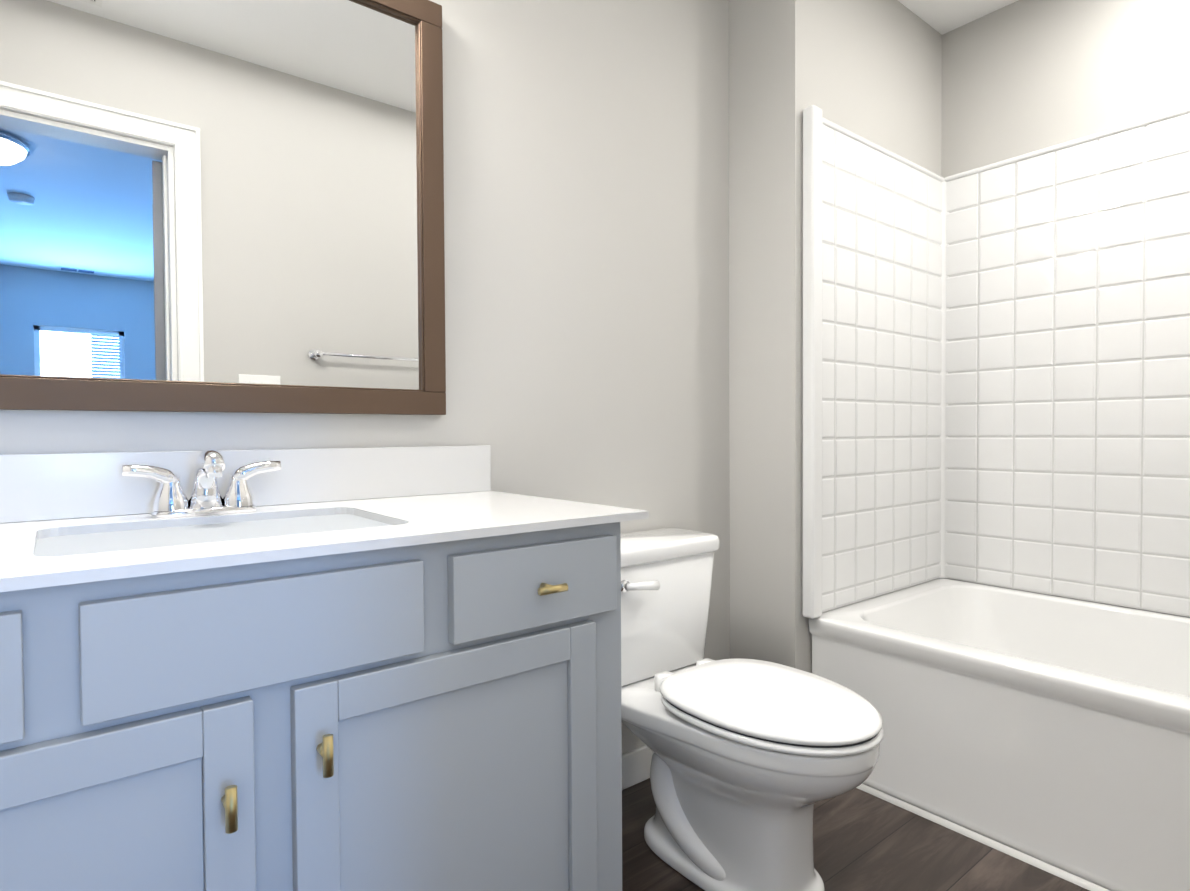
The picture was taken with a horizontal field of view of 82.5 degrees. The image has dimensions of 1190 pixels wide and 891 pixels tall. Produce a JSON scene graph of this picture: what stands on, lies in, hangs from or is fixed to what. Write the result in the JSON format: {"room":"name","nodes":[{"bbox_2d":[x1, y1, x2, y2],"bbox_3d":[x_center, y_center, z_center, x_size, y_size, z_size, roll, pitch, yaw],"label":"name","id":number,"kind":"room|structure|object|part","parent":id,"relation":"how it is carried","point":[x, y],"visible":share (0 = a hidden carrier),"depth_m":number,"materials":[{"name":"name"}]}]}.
{"room":"bathroom","nodes":[
{"label":"bathroom","id":0,"kind":"room"},
{"bbox_2d":[0,0,729,753],"bbox_3d":[-0.541,-0.257,1.442,2.390,2.440,0.100,-1,1,-39],"label":"wall","id":1,"kind":"structure","parent":0,"point":[586,194],"depth_m":1.77,"materials":[{"name":"grey paint"}]},
{"bbox_2d":[0,0,445,414],"bbox_3d":[-0.718,-0.511,1.214,0.962,0.901,0.026,-1,1,-39],"label":"mirror","id":2,"kind":"object","parent":1,"relation":"attached to","point":[234,206],"visible":0.98,"depth_m":1.24,"materials":[{"name":"brown mirror"}]},
{"bbox_2d":[622,745,652,789],"bbox_3d":[0.078,0.904,1.880,0.913,0.095,0.013,-1,1,-39],"label":"baseboard","id":3,"kind":"structure","parent":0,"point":[636,764],"depth_m":1.89,"materials":[{"name":"white"}]},
{"bbox_2d":[729,0,941,672],"bbox_3d":[0.861,-0.283,2.402,1.000,2.440,0.344,-1,1,-39],"label":"wall","id":4,"kind":"structure","parent":0,"point":[870,70],"depth_m":2.06,"materials":[{"name":"grey paint"}]},
{"bbox_2d":[622,778,1088,890],"bbox_3d":[0.374,0.990,1.128,3.390,0.050,1.760,-1,1,-39],"label":"floor","id":5,"kind":"structure","parent":0,"point":[864,841],"depth_m":1.57,"materials":[{"name":"brown wood"}]},
{"bbox_2d":[0,445,648,890],"bbox_3d":[-0.523,0.489,1.026,1.158,0.966,0.585,-1,1,-39],"label":"bathroom vanity","id":6,"kind":"object","parent":5,"relation":"on","point":[340,669],"visible":1,"depth_m":0.90,"materials":[{"name":"grey paint"}]},
{"bbox_2d":[121,448,280,517],"bbox_3d":[-0.653,0.061,1.147,0.240,0.114,0.135,-1,1,-39],"label":"faucet","id":7,"kind":"object","parent":6,"relation":"on","point":[205,500],"depth_m":1.15,"materials":[{"name":"silver metal"}]},
{"bbox_2d":[0,445,490,522],"bbox_3d":[-0.702,0.063,1.239,1.157,0.107,0.020,-1,1,-39],"label":"backsplash","id":8,"kind":"structure","parent":6,"relation":"on","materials":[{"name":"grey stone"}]},
{"bbox_2d":[621,528,883,890],"bbox_3d":[0.275,0.601,1.551,0.460,0.712,0.742,-1,1,-39],"label":"toilet","id":9,"kind":"object","parent":5,"relation":"on","point":[753,761],"visible":0.98,"depth_m":1.44,"materials":[{"name":"white ceramic"}]},
{"bbox_3d":[0.105,0.335,1.626,0.102,0.033,0.046,-1,1,-39],"label":"handle","id":10,"kind":"part","parent":9,"relation":"part of","materials":[{"name":"white plastic"}]},
{"bbox_3d":[0.123,0.416,1.774,0.414,0.349,0.200,-1,1,-39],"label":"tank","id":11,"kind":"part","parent":9,"relation":"part of","materials":[{"name":"white ceramic"}]},
{"bbox_3d":[0.368,0.564,1.470,0.374,0.064,0.499,-1,1,-39],"label":"seat","id":12,"kind":"part","parent":9,"relation":"part of","materials":[{"name":"white plastic"}]},
{"bbox_2d":[802,105,1189,890],"bbox_3d":[1.381,-0.012,1.695,0.872,1.919,1.411,-1,1,-39],"label":"bathtub","id":13,"kind":"object","parent":5,"relation":"on","point":[996,485],"visible":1,"depth_m":2.09,"materials":[{"name":"white plastic"}]},
{"bbox_3d":[1.393,-0.229,1.703,0.836,1.465,1.410,-1,1,-39],"label":"surround panel","id":14,"kind":"part","parent":13,"relation":"part of","materials":[{"name":"white tile"}]},
{"bbox_2d":[898,0,1017,34],"bbox_3d":[0.993,-1.467,-1.561,5.690,0.080,6.680,-1,1,-39],"label":"ceiling","id":15,"kind":"structure","parent":0,"point":[941,17],"depth_m":2.35,"materials":[{"name":"white paint"}]},
{"bbox_2d":[941,0,1189,177],"bbox_3d":[1.792,-0.280,1.955,0.100,2.440,1.516,-1,1,-39],"label":"wall","id":16,"kind":"structure","parent":0,"point":[1020,77],"depth_m":2.21,"materials":[{"name":"grey paint"}]}
]}

